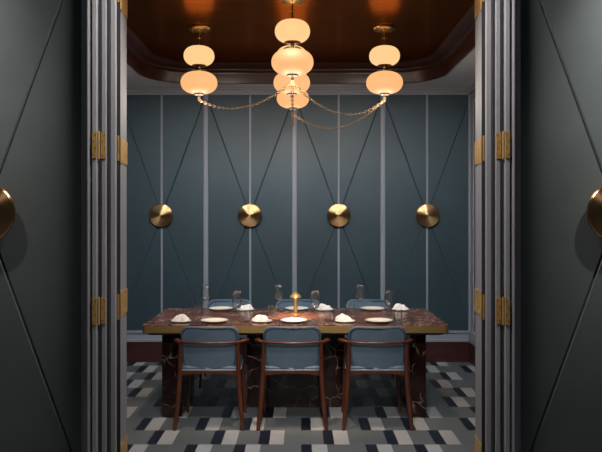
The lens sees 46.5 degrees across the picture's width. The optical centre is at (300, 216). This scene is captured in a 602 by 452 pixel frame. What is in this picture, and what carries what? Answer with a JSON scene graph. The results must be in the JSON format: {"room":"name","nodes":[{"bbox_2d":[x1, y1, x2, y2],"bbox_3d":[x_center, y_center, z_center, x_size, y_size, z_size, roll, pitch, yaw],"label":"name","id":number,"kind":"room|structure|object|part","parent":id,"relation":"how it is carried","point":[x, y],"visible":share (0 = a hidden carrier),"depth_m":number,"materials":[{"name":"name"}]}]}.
{"room":"restaurant","nodes":[
{"label":"restaurant","id":0,"kind":"room"},
{"bbox_2d":[0,0,80,451],"bbox_3d":[-1.982,-0.070,3.530,1.958,3.300,0.500,0,0,0],"label":"wall","id":1,"kind":"structure","parent":0,"point":[40,40],"depth_m":3.30,"materials":[{"name":"paint"}]},
{"bbox_2d":[0,187,15,237],"bbox_3d":[-1.468,-0.021,3.261,0.278,0.278,0.084,0,0,0],"label":"disc","id":2,"kind":"object","parent":1,"relation":"attached to","point":[7,207],"visible":1,"depth_m":3.24,"materials":[{"name":"gold metal"}]},
{"bbox_2d":[81,0,91,451],"bbox_3d":[-0.996,0.081,3.411,0.064,2.999,0.378,0,0,0],"label":"trim","id":3,"kind":"structure","parent":1,"relation":"attached to","point":[86,5],"depth_m":3.24,"materials":[{"name":"grey paint"}]},
{"bbox_2d":[92,0,105,451],"bbox_3d":[-0.940,0.079,3.393,0.055,2.995,0.315,0,0,0],"label":"door","id":4,"kind":"structure","parent":1,"relation":"in","point":[95,133],"depth_m":3.24,"materials":[{"name":"grey paint"}]},
{"bbox_2d":[127,95,467,329],"bbox_3d":[-0.071,-0.070,7.739,4.107,3.300,0.170,0,0,0],"label":"wall","id":5,"kind":"structure","parent":0,"point":[405,115],"depth_m":7.65,"materials":[{"name":"teal leather"}]},
{"bbox_2d":[149,204,172,226],"bbox_3d":[-1.522,-0.017,7.616,0.253,0.253,0.076,0,0,0],"label":"disc","id":6,"kind":"object","parent":5,"relation":"attached to","point":[160,215],"visible":1,"depth_m":7.59,"materials":[{"name":"gold metal"}]},
{"bbox_2d":[161,95,162,311],"bbox_3d":[-1.522,-0.048,7.658,0.022,2.605,0.032,0,0,0],"label":"trim","id":7,"kind":"structure","parent":5,"relation":"attached to","point":[161,95],"depth_m":7.64,"materials":[{"name":"grey paint"}]},
{"bbox_2d":[203,94,207,307],"bbox_3d":[-1.039,-0.048,7.649,0.052,2.605,0.050,0,0,0],"label":"trim","id":8,"kind":"structure","parent":5,"relation":"attached to","point":[205,97],"depth_m":7.63,"materials":[{"name":"grey paint"}]},
{"bbox_2d":[238,204,261,226],"bbox_3d":[-0.555,-0.017,7.616,0.253,0.253,0.076,0,0,0],"label":"disc","id":9,"kind":"object","parent":5,"relation":"attached to","point":[249,215],"visible":1,"depth_m":7.59,"materials":[{"name":"gold metal"}]},
{"bbox_2d":[249,95,250,301],"bbox_3d":[-0.555,-0.048,7.658,0.022,2.605,0.032,0,0,0],"label":"trim","id":10,"kind":"structure","parent":5,"relation":"attached to","point":[249,95],"depth_m":7.64,"materials":[{"name":"grey paint"}]},
{"bbox_2d":[292,110,296,298],"bbox_3d":[-0.071,-0.048,7.649,0.052,2.605,0.050,0,0,0],"label":"trim","id":11,"kind":"structure","parent":5,"relation":"attached to","point":[294,128],"depth_m":7.63,"materials":[{"name":"grey paint"}]},
{"bbox_2d":[127,342,468,361],"bbox_3d":[-0.071,1.469,7.667,3.867,0.222,0.095,0,0,0],"label":"baseboard","id":12,"kind":"structure","parent":5,"relation":"attached to","point":[136,351],"depth_m":7.62,"materials":[{"name":"red wood"}]},
{"bbox_2d":[127,330,468,341],"bbox_3d":[-0.071,1.296,7.656,3.867,0.122,0.096,0,0,0],"label":"trim","id":13,"kind":"structure","parent":5,"relation":"attached to","point":[132,335],"depth_m":7.63,"materials":[{"name":"grey paint"}]},
{"bbox_2d":[127,88,470,94],"bbox_3d":[-0.071,-1.365,7.645,3.867,0.067,0.118,0,0,0],"label":"trim","id":14,"kind":"structure","parent":5,"relation":"attached to","point":[130,91],"depth_m":7.61,"materials":[{"name":"grey paint"}]},
{"bbox_2d":[327,204,350,226],"bbox_3d":[0.411,-0.017,7.616,0.253,0.253,0.076,0,0,0],"label":"disc","id":15,"kind":"object","parent":5,"relation":"attached to","point":[338,215],"visible":1,"depth_m":7.59,"materials":[{"name":"gold metal"}]},
{"bbox_2d":[338,95,339,307],"bbox_3d":[0.411,-0.048,7.658,0.022,2.605,0.032,0,0,0],"label":"trim","id":16,"kind":"structure","parent":5,"relation":"attached to","point":[338,95],"depth_m":7.64,"materials":[{"name":"grey paint"}]},
{"bbox_2d":[380,95,384,298],"bbox_3d":[0.893,-0.048,7.649,0.052,2.605,0.050,0,0,0],"label":"trim","id":17,"kind":"structure","parent":5,"relation":"attached to","point":[382,106],"depth_m":7.63,"materials":[{"name":"grey paint"}]},
{"bbox_2d":[426,95,427,309],"bbox_3d":[1.377,-0.048,7.658,0.022,2.605,0.032,0,0,0],"label":"trim","id":18,"kind":"structure","parent":5,"relation":"attached to","point":[426,95],"depth_m":7.64,"materials":[{"name":"grey paint"}]},
{"bbox_2d":[416,204,439,226],"bbox_3d":[1.377,-0.017,7.616,0.253,0.253,0.076,0,0,0],"label":"disc","id":19,"kind":"object","parent":5,"relation":"attached to","point":[427,215],"visible":1,"depth_m":7.59,"materials":[{"name":"gold metal"}]},
{"bbox_2d":[468,95,469,330],"bbox_3d":[1.845,-0.048,7.654,0.034,2.605,0.040,0,0,0],"label":"trim","id":20,"kind":"structure","parent":5,"relation":"attached to","point":[468,95],"depth_m":7.64,"materials":[{"name":"grey paint"}]},
{"bbox_2d":[127,362,474,451],"bbox_3d":[-0.071,1.640,4.202,7.067,0.120,7.204,0,0,0],"label":"floor","id":21,"kind":"structure","parent":0,"point":[374,423],"depth_m":5.46,"materials":[{"name":"tile"}]},
{"bbox_2d":[173,326,249,430],"bbox_3d":[-0.682,1.197,5.419,0.581,0.770,0.571,0,0,0],"label":"dining chair","id":22,"kind":"object","parent":21,"relation":"on","point":[204,349],"visible":1,"depth_m":5.21,"materials":[{"name":"fabric"}]},
{"bbox_3d":[-0.916,1.259,5.197,0.066,0.646,0.061,0,0,0],"label":"leg","id":23,"kind":"part","parent":22,"relation":"part of","materials":[{"name":"brown wood"}]},
{"bbox_3d":[-0.903,1.358,5.640,0.037,0.446,0.066,0,0,-45],"label":"leg","id":24,"kind":"part","parent":22,"relation":"part of","materials":[{"name":"brown wood"}]},
{"bbox_3d":[-0.682,0.982,5.232,0.437,0.340,0.117,0,0,0],"label":"backrest","id":25,"kind":"part","parent":22,"relation":"part of","materials":[{"name":"blue fabric"}]},
{"bbox_3d":[-0.682,0.936,5.268,0.581,0.036,0.267,0,0,0],"label":"armrest","id":26,"kind":"part","parent":22,"relation":"part of","materials":[{"name":"brown wood"}]},
{"bbox_3d":[-0.682,1.125,5.464,0.460,0.045,0.470,0,0,0],"label":"seat","id":27,"kind":"part","parent":22,"relation":"part of","materials":[{"name":"blue fabric"}]},
{"bbox_3d":[-0.682,1.165,5.433,0.444,0.038,0.435,0,0,0],"label":"seat frame","id":28,"kind":"part","parent":22,"relation":"part of","materials":[{"name":"brown wood"}]},
{"bbox_3d":[-0.449,1.259,5.197,0.066,0.646,0.061,0,0,0],"label":"leg","id":29,"kind":"part","parent":22,"relation":"part of","materials":[{"name":"brown wood"}]},
{"bbox_3d":[-0.462,1.358,5.640,0.037,0.446,0.066,0,0,45],"label":"leg","id":30,"kind":"part","parent":22,"relation":"part of","materials":[{"name":"brown wood"}]},
{"bbox_2d":[199,299,251,388],"bbox_3d":[-0.700,1.197,6.696,0.581,0.770,0.571,0,0,0],"label":"dining chair","id":31,"kind":"object","parent":21,"relation":"on","point":[215,302],"visible":0.12,"depth_m":6.88,"materials":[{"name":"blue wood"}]},
{"bbox_3d":[-0.920,1.358,6.475,0.037,0.446,0.066,0,0,45],"label":"leg","id":32,"kind":"part","parent":31,"relation":"part of","materials":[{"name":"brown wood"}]},
{"bbox_3d":[-0.700,0.982,6.883,0.437,0.340,0.117,0,0,0],"label":"backrest","id":33,"kind":"part","parent":31,"relation":"part of","materials":[{"name":"blue fabric"}]},
{"bbox_3d":[-0.700,1.125,6.651,0.460,0.045,0.470,0,0,0],"label":"seat","id":34,"kind":"part","parent":31,"relation":"part of","materials":[{"name":"blue fabric"}]},
{"bbox_2d":[255,326,329,430],"bbox_3d":[-0.065,1.197,5.419,0.581,0.770,0.571,0,0,0],"label":"dining chair","id":35,"kind":"object","parent":21,"relation":"on","point":[285,349],"visible":1,"depth_m":5.21,"materials":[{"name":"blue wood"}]},
{"bbox_3d":[-0.298,1.259,5.197,0.066,0.646,0.061,0,0,0],"label":"leg","id":36,"kind":"part","parent":35,"relation":"part of","materials":[{"name":"brown wood"}]},
{"bbox_3d":[-0.285,1.358,5.640,0.037,0.446,0.066,0,0,-45],"label":"leg","id":37,"kind":"part","parent":35,"relation":"part of","materials":[{"name":"brown wood"}]},
{"bbox_3d":[-0.065,1.125,5.464,0.460,0.045,0.470,0,0,0],"label":"seat","id":38,"kind":"part","parent":35,"relation":"part of","materials":[{"name":"blue fabric"}]},
{"bbox_3d":[-0.065,1.165,5.433,0.444,0.038,0.435,0,0,0],"label":"seat frame","id":39,"kind":"part","parent":35,"relation":"part of","materials":[{"name":"brown wood"}]},
{"bbox_3d":[-0.065,0.982,5.232,0.437,0.340,0.117,0,0,0],"label":"backrest","id":40,"kind":"part","parent":35,"relation":"part of","materials":[{"name":"blue fabric"}]},
{"bbox_3d":[-0.065,0.936,5.268,0.581,0.036,0.267,0,0,0],"label":"armrest","id":41,"kind":"part","parent":35,"relation":"part of","materials":[{"name":"brown wood"}]},
{"bbox_3d":[0.155,1.358,5.640,0.037,0.446,0.066,0,0,45],"label":"leg","id":42,"kind":"part","parent":35,"relation":"part of","materials":[{"name":"brown wood"}]},
{"bbox_3d":[0.168,1.259,5.197,0.066,0.646,0.061,0,0,0],"label":"leg","id":43,"kind":"part","parent":35,"relation":"part of","materials":[{"name":"brown wood"}]},
{"bbox_2d":[143,308,447,416],"bbox_3d":[-0.042,1.205,5.860,2.352,0.750,1.010,0,0,0],"label":"dining table","id":44,"kind":"object","parent":21,"relation":"on","point":[283,390],"visible":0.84,"depth_m":5.81,"materials":[{"name":"red stone"}]},
{"bbox_2d":[195,304,202,314],"bbox_3d":[-0.867,0.786,5.950,0.072,0.088,0.072,0,0,-6],"label":"tumbler","id":45,"kind":"object","parent":44,"relation":"on","point":[202,304],"visible":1,"depth_m":5.94,"materials":[{"name":"clear glass"}]},
{"bbox_2d":[201,285,209,312],"bbox_3d":[-0.832,0.712,6.100,0.081,0.236,0.081,0,0,0],"label":"wine glass","id":46,"kind":"object","parent":44,"relation":"on","point":[202,285],"visible":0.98,"depth_m":6.08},
{"bbox_2d":[201,285,209,300],"bbox_3d":[-0.832,0.663,6.100,0.081,0.138,0.081,0,0,0],"label":"bowl","id":47,"kind":"object","parent":46,"relation":"on","point":[202,285],"depth_m":6.08,"materials":[{"name":"clear glass"}]},
{"bbox_2d":[201,318,227,323],"bbox_3d":[-0.683,0.819,5.515,0.214,0.022,0.214,0,0,0],"label":"dinner plate","id":48,"kind":"object","parent":44,"relation":"on","point":[207,320],"visible":1,"depth_m":5.55,"materials":[{"name":"ceramic"}]},
{"bbox_2d":[209,306,232,310],"bbox_3d":[-0.714,0.819,6.235,0.214,0.022,0.214,0,0,0],"label":"dinner plate","id":49,"kind":"object","parent":44,"relation":"on","point":[216,308],"visible":1,"depth_m":6.27,"materials":[{"name":"ceramic"}]},
{"bbox_2d":[232,291,241,320],"bbox_3d":[-0.514,0.712,5.620,0.081,0.236,0.081,0,0,0],"label":"wine glass","id":50,"kind":"object","parent":44,"relation":"on","point":[233,291],"visible":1,"depth_m":5.60,"materials":[{"name":"glass"}]},
{"bbox_2d":[232,291,241,307],"bbox_3d":[-0.514,0.663,5.620,0.081,0.138,0.081,0,0,0],"label":"bowl","id":51,"kind":"object","parent":50,"relation":"on","point":[233,291],"depth_m":5.60,"materials":[{"name":"clear glass"}]},
{"bbox_2d":[241,310,250,321],"bbox_3d":[-0.436,0.786,5.550,0.072,0.088,0.072,0,0,0],"label":"tumbler","id":52,"kind":"object","parent":44,"relation":"on","point":[249,310],"visible":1,"depth_m":5.54,"materials":[{"name":"clear glass"}]},
{"bbox_2d":[268,305,276,315],"bbox_3d":[-0.240,0.786,5.900,0.072,0.088,0.072,0,0,-6],"label":"tumbler","id":53,"kind":"object","parent":44,"relation":"on","point":[268,305],"visible":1,"depth_m":5.90,"materials":[{"name":"clear glass"}]},
{"bbox_2d":[274,285,282,312],"bbox_3d":[-0.196,0.712,6.100,0.081,0.236,0.081,0,0,0],"label":"wine glass","id":54,"kind":"object","parent":44,"relation":"on","point":[275,285],"visible":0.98,"depth_m":6.08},
{"bbox_2d":[274,285,282,300],"bbox_3d":[-0.196,0.663,6.100,0.081,0.138,0.081,0,0,0],"label":"bowl","id":55,"kind":"object","parent":54,"relation":"on","point":[275,285],"depth_m":6.08,"materials":[{"name":"clear glass"}]},
{"bbox_2d":[281,318,306,323],"bbox_3d":[-0.055,0.819,5.515,0.214,0.022,0.214,0,0,0],"label":"dinner plate","id":56,"kind":"object","parent":44,"relation":"on","point":[287,320],"visible":1,"depth_m":5.55,"materials":[{"name":"ceramic"}]},
{"bbox_2d":[290,292,300,316],"bbox_3d":[-0.046,0.730,5.860,0.095,0.200,0.095,0,0,0],"label":"table lamp","id":57,"kind":"object","parent":44,"relation":"on","point":[295,295],"visible":1,"depth_m":5.84,"materials":[{"name":"gold metal"}]},
{"bbox_3d":[-0.046,0.657,5.860,0.095,0.034,0.095,0,0,0],"label":"lamp shade","id":58,"kind":"part","parent":57,"relation":"part of","materials":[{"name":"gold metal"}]},
{"bbox_2d":[285,306,307,310],"bbox_3d":[-0.039,0.819,6.235,0.214,0.022,0.214,0,0,0],"label":"dinner plate","id":59,"kind":"object","parent":44,"relation":"on","point":[291,308],"visible":0.92,"depth_m":6.27,"materials":[{"name":"ceramic"}]},
{"bbox_2d":[310,291,319,320],"bbox_3d":[0.115,0.712,5.620,0.081,0.236,0.081,0,0,0],"label":"wine glass","id":60,"kind":"object","parent":44,"relation":"on","point":[312,305],"visible":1,"depth_m":5.60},
{"bbox_2d":[310,291,319,307],"bbox_3d":[0.115,0.663,5.620,0.081,0.138,0.081,0,0,0],"label":"bowl","id":61,"kind":"object","parent":60,"relation":"on","point":[312,305],"depth_m":5.60,"materials":[{"name":"clear glass"}]},
{"bbox_2d":[325,310,332,321],"bbox_3d":[0.223,0.786,5.570,0.072,0.088,0.072,0,0,-6],"label":"tumbler","id":62,"kind":"object","parent":44,"relation":"on","point":[325,310],"visible":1,"depth_m":5.56,"materials":[{"name":"clear glass"}]},
{"bbox_2d":[347,304,354,314],"bbox_3d":[0.425,0.786,5.950,0.072,0.088,0.072,0,0,-6],"label":"tumbler","id":63,"kind":"object","parent":44,"relation":"on","point":[347,304],"visible":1,"depth_m":5.94,"materials":[{"name":"clear glass"}]},
{"bbox_2d":[355,285,364,312],"bbox_3d":[0.514,0.712,6.100,0.081,0.236,0.081,0,0,0],"label":"wine glass","id":64,"kind":"object","parent":44,"relation":"on","point":[356,285],"visible":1,"depth_m":6.08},
{"bbox_2d":[360,306,383,310],"bbox_3d":[0.634,0.819,6.235,0.214,0.022,0.214,0,0,0],"label":"dinner plate","id":65,"kind":"object","parent":44,"relation":"on","point":[367,308],"visible":1,"depth_m":6.27,"materials":[{"name":"ceramic"}]},
{"bbox_2d":[365,318,391,323],"bbox_3d":[0.615,0.819,5.515,0.214,0.022,0.214,0,0,0],"label":"dinner plate","id":66,"kind":"object","parent":44,"relation":"on","point":[372,320],"visible":1,"depth_m":5.55,"materials":[{"name":"ceramic"}]},
{"bbox_2d":[384,290,393,319],"bbox_3d":[0.712,0.712,5.660,0.081,0.236,0.081,0,0,0],"label":"wine glass","id":67,"kind":"object","parent":44,"relation":"on","point":[391,291],"visible":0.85,"depth_m":5.64,"materials":[{"name":"glass"}]},
{"bbox_2d":[384,290,393,307],"bbox_3d":[0.712,0.663,5.660,0.081,0.138,0.081,0,0,0],"label":"bowl","id":68,"kind":"object","parent":67,"relation":"on","point":[391,291],"depth_m":5.64,"materials":[{"name":"clear glass"}]},
{"bbox_3d":[-0.309,0.823,5.540,0.160,0.013,0.160,0,0,0],"label":"plate","id":69,"kind":"object","parent":44,"relation":"on","visible":0},
{"bbox_2d":[252,315,268,321],"bbox_3d":[-0.323,0.796,5.543,0.135,0.053,0.080,0,0,0],"label":"napkin","id":70,"kind":"object","parent":69,"relation":"on","point":[262,318],"visible":1,"depth_m":5.51,"materials":[{"name":"white fabric"}]},
{"bbox_3d":[-0.950,0.823,5.540,0.160,0.013,0.160,0,0,0],"label":"plate","id":71,"kind":"object","parent":44,"relation":"on","visible":0},
{"bbox_2d":[171,314,188,320],"bbox_3d":[-0.953,0.794,5.543,0.143,0.058,0.074,0,0,0],"label":"napkin","id":72,"kind":"object","parent":71,"relation":"on","point":[181,317],"visible":1,"depth_m":5.51,"materials":[{"name":"white fabric"}]},
{"bbox_3d":[0.348,0.823,5.540,0.160,0.013,0.160,0,0,0],"label":"plate","id":73,"kind":"object","parent":44,"relation":"on","visible":0},
{"bbox_2d":[335,313,351,321],"bbox_3d":[0.339,0.793,5.537,0.136,0.059,0.080,0,0,0],"label":"napkin","id":74,"kind":"object","parent":73,"relation":"on","point":[341,317],"visible":1,"depth_m":5.52,"materials":[{"name":"white fabric"}]},
{"bbox_3d":[-0.495,0.823,6.230,0.160,0.013,0.160,0,0,0],"label":"plate","id":75,"kind":"object","parent":44,"relation":"on","visible":0},
{"bbox_2d":[240,304,252,309],"bbox_3d":[-0.489,0.798,6.231,0.118,0.048,0.086,0,0,-34],"label":"napkin","id":76,"kind":"object","parent":75,"relation":"on","point":[245,307],"visible":1,"depth_m":6.20,"materials":[{"name":"white fabric"}]},
{"bbox_3d":[0.209,0.823,6.230,0.160,0.013,0.160,0,0,0],"label":"plate","id":77,"kind":"object","parent":44,"relation":"on","visible":0},
{"bbox_2d":[318,303,331,309],"bbox_3d":[0.212,0.796,6.226,0.123,0.054,0.085,0,0,40],"label":"napkin","id":78,"kind":"object","parent":77,"relation":"on","point":[321,306],"visible":1,"depth_m":6.20,"materials":[{"name":"white fabric"}]},
{"bbox_3d":[0.887,0.823,6.230,0.160,0.013,0.160,0,0,0],"label":"plate","id":79,"kind":"object","parent":44,"relation":"on","visible":0},
{"bbox_2d":[393,303,407,309],"bbox_3d":[0.889,0.794,6.230,0.131,0.057,0.080,0,0,24],"label":"napkin","id":80,"kind":"object","parent":79,"relation":"on","point":[397,306],"visible":0.99,"depth_m":6.21,"materials":[{"name":"white fabric"}]},
{"bbox_2d":[276,299,318,307],"bbox_3d":[-0.030,1.197,6.696,0.581,0.770,0.571,0,0,0],"label":"dining chair","id":81,"kind":"object","parent":21,"relation":"on","point":[282,303],"visible":0.1,"depth_m":6.88,"materials":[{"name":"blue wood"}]},
{"bbox_2d":[344,299,396,387],"bbox_3d":[0.660,1.197,6.696,0.581,0.770,0.571,0,0,0],"label":"dining chair","id":82,"kind":"object","parent":21,"relation":"on","point":[365,302],"visible":0.12,"depth_m":6.89,"materials":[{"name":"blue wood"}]},
{"bbox_3d":[0.427,1.259,6.918,0.066,0.646,0.061,0,0,0],"label":"leg","id":83,"kind":"part","parent":82,"relation":"part of","materials":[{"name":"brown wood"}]},
{"bbox_3d":[0.660,0.982,6.883,0.437,0.340,0.117,0,0,0],"label":"backrest","id":84,"kind":"part","parent":82,"relation":"part of","materials":[{"name":"blue fabric"}]},
{"bbox_2d":[337,326,413,430],"bbox_3d":[0.569,1.197,5.419,0.581,0.770,0.571,0,0,0],"label":"dining chair","id":85,"kind":"object","parent":21,"relation":"on","point":[370,349],"visible":1,"depth_m":5.21,"materials":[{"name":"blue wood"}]},
{"bbox_3d":[0.348,1.358,5.640,0.037,0.446,0.066,0,0,-45],"label":"leg","id":86,"kind":"part","parent":85,"relation":"part of","materials":[{"name":"brown wood"}]},
{"bbox_3d":[0.335,1.259,5.197,0.066,0.646,0.061,0,0,0],"label":"leg","id":87,"kind":"part","parent":85,"relation":"part of","materials":[{"name":"brown wood"}]},
{"bbox_3d":[0.569,1.125,5.464,0.460,0.045,0.470,0,0,0],"label":"seat","id":88,"kind":"part","parent":85,"relation":"part of","materials":[{"name":"blue fabric"}]},
{"bbox_3d":[0.569,1.165,5.433,0.444,0.038,0.435,0,0,0],"label":"seat frame","id":89,"kind":"part","parent":85,"relation":"part of","materials":[{"name":"brown wood"}]},
{"bbox_3d":[0.569,0.936,5.268,0.581,0.036,0.267,0,0,0],"label":"armrest","id":90,"kind":"part","parent":85,"relation":"part of","materials":[{"name":"brown wood"}]},
{"bbox_3d":[0.569,0.982,5.232,0.437,0.340,0.117,0,0,0],"label":"backrest","id":91,"kind":"part","parent":85,"relation":"part of","materials":[{"name":"blue fabric"}]},
{"bbox_3d":[0.789,1.358,5.640,0.037,0.446,0.066,0,0,45],"label":"leg","id":92,"kind":"part","parent":85,"relation":"part of","materials":[{"name":"brown wood"}]},
{"bbox_3d":[0.802,1.259,5.197,0.066,0.646,0.061,0,0,0],"label":"leg","id":93,"kind":"part","parent":85,"relation":"part of","materials":[{"name":"brown wood"}]},
{"bbox_2d":[127,0,474,62],"bbox_3d":[-0.071,-1.650,5.717,4.067,0.140,4.074,0,0,0],"label":"ceiling","id":94,"kind":"structure","parent":0,"point":[241,31],"depth_m":5.75,"materials":[{"name":"wood"}]},
{"bbox_2d":[180,25,216,100],"bbox_3d":[-0.852,-1.275,5.850,0.306,0.609,0.306,0,0,0],"label":"pendant lamp","id":95,"kind":"object","parent":94,"relation":"hanging from","point":[198,82],"visible":1,"depth_m":5.76,"materials":[{"name":"beige glass"}]},
{"bbox_3d":[-0.852,-1.121,5.850,0.306,0.181,0.306,0,0,0],"label":"globe","id":96,"kind":"part","parent":95,"relation":"part of","materials":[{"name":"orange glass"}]},
{"bbox_3d":[-0.852,-1.345,5.850,0.256,0.162,0.256,0,0,0],"label":"globe","id":97,"kind":"part","parent":95,"relation":"part of","materials":[{"name":"beige glass"}]},
{"bbox_3d":[-0.852,-1.490,5.850,0.039,0.120,0.040,0,0,-39],"label":"rod","id":98,"kind":"part","parent":95,"relation":"part of","materials":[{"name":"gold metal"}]},
{"bbox_2d":[197,0,313,126],"bbox_3d":[-0.391,-1.173,5.772,0.964,0.812,1.700,0,0,0],"label":"pendant lamp","id":99,"kind":"object","parent":94,"relation":"hanging from","point":[292,61],"depth_m":4.99,"materials":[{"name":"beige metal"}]},
{"bbox_3d":[-0.456,-0.915,5.462,1.146,0.148,0.023,0,0,44],"label":"brass chain","id":100,"kind":"part","parent":99,"relation":"part of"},
{"bbox_3d":[-0.069,-0.878,5.838,0.023,0.224,1.567,0,0,-1],"label":"brass chain","id":101,"kind":"part","parent":99,"relation":"part of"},
{"bbox_3d":[-0.062,-1.345,5.075,0.256,0.162,0.256,0,0,0],"label":"globe","id":102,"kind":"part","parent":99,"relation":"part of","materials":[{"name":"beige glass"}]},
{"bbox_3d":[-0.062,-1.121,5.075,0.306,0.181,0.306,0,0,0],"label":"globe","id":103,"kind":"part","parent":99,"relation":"part of","materials":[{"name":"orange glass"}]},
{"bbox_2d":[274,45,309,99],"bbox_3d":[-0.077,-1.275,5.850,0.306,0.609,0.306,0,0,0],"label":"pendant lamp","id":104,"kind":"object","parent":94,"relation":"hanging from","point":[280,81],"visible":0.27,"depth_m":5.75,"materials":[{"name":"beige glass"}]},
{"bbox_3d":[-0.077,-1.345,5.850,0.256,0.162,0.256,0,0,0],"label":"globe","id":105,"kind":"part","parent":104,"relation":"part of","materials":[{"name":"beige glass"}]},
{"bbox_3d":[-0.077,-1.121,5.850,0.306,0.181,0.306,0,0,0],"label":"globe","id":106,"kind":"part","parent":104,"relation":"part of","materials":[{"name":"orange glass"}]},
{"bbox_2d":[277,91,308,112],"bbox_3d":[-0.077,-1.275,6.625,0.306,0.609,0.306,0,0,0],"label":"pendant lamp","id":107,"kind":"object","parent":94,"relation":"hanging from","point":[283,100],"visible":0.21,"depth_m":6.52,"materials":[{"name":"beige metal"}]},
{"bbox_2d":[127,3,474,83],"bbox_3d":[-0.077,-1.484,5.850,3.003,0.192,2.928,0,0,0],"label":"trim","id":108,"kind":"structure","parent":94,"relation":"attached to","point":[460,41],"depth_m":7.17,"materials":[{"name":"wood"}]},
{"bbox_2d":[290,25,402,129],"bbox_3d":[0.376,-1.180,5.850,0.950,0.799,1.594,0,0,0],"label":"pendant lamp","id":109,"kind":"object","parent":94,"relation":"hanging from","point":[384,82],"depth_m":5.76,"materials":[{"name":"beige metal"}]},
{"bbox_3d":[0.313,-0.891,5.457,0.023,0.200,1.111,0,0,44],"label":"brass chain","id":110,"kind":"part","parent":109,"relation":"part of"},
{"bbox_3d":[0.309,-0.886,6.239,1.131,0.211,0.023,0,0,45],"label":"brass chain","id":111,"kind":"part","parent":109,"relation":"part of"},
{"bbox_3d":[0.698,-1.345,5.850,0.256,0.162,0.256,0,0,0],"label":"globe","id":112,"kind":"part","parent":109,"relation":"part of","materials":[{"name":"beige glass"}]},
{"bbox_3d":[0.698,-1.121,5.850,0.306,0.181,0.306,0,0,0],"label":"globe","id":113,"kind":"part","parent":109,"relation":"part of","materials":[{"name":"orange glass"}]},
{"bbox_2d":[474,98,474,331],"bbox_3d":[1.922,-0.070,5.742,0.120,3.300,3.924,0,0,0],"label":"wall","id":114,"kind":"structure","parent":0,"point":[474,98],"depth_m":7.51,"materials":[{"name":"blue paint"}]},
{"bbox_2d":[468,83,474,93],"bbox_3d":[1.837,-1.367,5.682,0.050,0.064,3.804,0,0,0],"label":"trim","id":115,"kind":"structure","parent":114,"relation":"attached to","point":[471,89],"depth_m":7.45,"materials":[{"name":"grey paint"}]},
{"bbox_2d":[469,342,474,365],"bbox_3d":[1.847,1.469,5.699,0.030,0.222,3.838,0,0,0],"label":"baseboard","id":116,"kind":"structure","parent":114,"relation":"attached to","point":[471,347],"depth_m":7.48,"materials":[{"name":"red wood"}]},
{"bbox_2d":[469,331,474,345],"bbox_3d":[1.842,1.296,5.694,0.040,0.122,3.827,0,0,0],"label":"trim","id":117,"kind":"structure","parent":114,"relation":"attached to","point":[471,334],"depth_m":7.48,"materials":[{"name":"grey paint"}]},
{"bbox_2d":[470,92,474,331],"bbox_3d":[1.855,-0.048,5.706,0.014,2.585,3.852,0,0,0],"label":"trim","id":118,"kind":"structure","parent":114,"relation":"attached to","point":[472,96],"depth_m":7.54,"materials":[{"name":"grey paint"}]},
{"bbox_2d":[521,0,601,451],"bbox_3d":[1.982,-0.070,3.530,1.958,3.300,0.500,0,0,0],"label":"wall","id":119,"kind":"structure","parent":0,"point":[561,40],"depth_m":3.30,"materials":[{"name":"paint"}]},
{"bbox_2d":[496,0,509,451],"bbox_3d":[0.940,0.079,3.393,0.055,2.995,0.315,0,0,0],"label":"door","id":120,"kind":"structure","parent":119,"relation":"in","point":[506,133],"depth_m":3.24,"materials":[{"name":"grey paint"}]},
{"bbox_2d":[510,0,520,451],"bbox_3d":[0.996,0.081,3.411,0.064,2.999,0.378,0,0,0],"label":"trim","id":121,"kind":"structure","parent":119,"relation":"attached to","point":[515,5],"depth_m":3.24,"materials":[{"name":"grey paint"}]},
{"bbox_2d":[586,187,601,237],"bbox_3d":[1.468,-0.021,3.261,0.278,0.278,0.084,0,0,0],"label":"disc","id":122,"kind":"object","parent":119,"relation":"attached to","point":[594,207],"visible":1,"depth_m":3.24,"materials":[{"name":"gold metal"}]},
{"bbox_3d":[0.000,-1.570,3.530,2.100,0.300,0.500,0,0,0],"label":"wall","id":123,"kind":"structure","parent":0,"visible":0},
{"bbox_2d":[101,0,106,451],"bbox_3d":[-0.922,0.079,3.410,0.022,2.995,0.280,0,0,0],"label":"door","id":124,"kind":"structure","parent":123,"relation":"in","point":[103,2],"depth_m":3.27,"materials":[{"name":"grey paint"}]},
{"bbox_2d":[98,0,119,451],"bbox_3d":[-0.905,0.081,3.364,0.064,2.999,0.211,0,0,5],"label":"door frame","id":125,"kind":"structure","parent":123,"relation":"attached to","point":[99,1],"depth_m":3.32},
{"bbox_2d":[117,0,126,451],"bbox_3d":[-0.910,0.079,3.579,0.036,2.995,0.377,0,0,-12],"label":"door","id":126,"kind":"structure","parent":123,"relation":"in","point":[123,3],"depth_m":3.59,"materials":[{"name":"grey paint"}]},
{"bbox_2d":[475,0,484,451],"bbox_3d":[0.910,0.079,3.579,0.036,2.995,0.377,0,0,12],"label":"door","id":127,"kind":"structure","parent":123,"relation":"in","point":[478,3],"depth_m":3.59,"materials":[{"name":"grey paint"}]},
{"bbox_2d":[482,0,503,451],"bbox_3d":[0.905,0.081,3.364,0.064,2.999,0.211,0,0,-5],"label":"door frame","id":128,"kind":"structure","parent":123,"relation":"attached to","point":[492,1],"depth_m":3.32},
{"bbox_2d":[495,0,500,451],"bbox_3d":[0.922,0.079,3.410,0.022,2.995,0.280,0,0,0],"label":"door","id":129,"kind":"structure","parent":123,"relation":"in","point":[497,2],"depth_m":3.27,"materials":[{"name":"grey paint"}]},
{"bbox_3d":[-2.065,-0.070,5.742,0.120,3.300,3.924,0,0,0],"label":"wall","id":130,"kind":"structure","parent":0,"visible":0},
{"bbox_2d":[127,47,474,87],"bbox_3d":[-0.071,-1.410,5.742,3.867,0.020,3.924,0,0,0],"label":"trim","id":131,"kind":"structure","parent":130,"relation":"attached to","point":[462,75],"depth_m":7.34,"materials":[{"name":"paint"}]}
]}

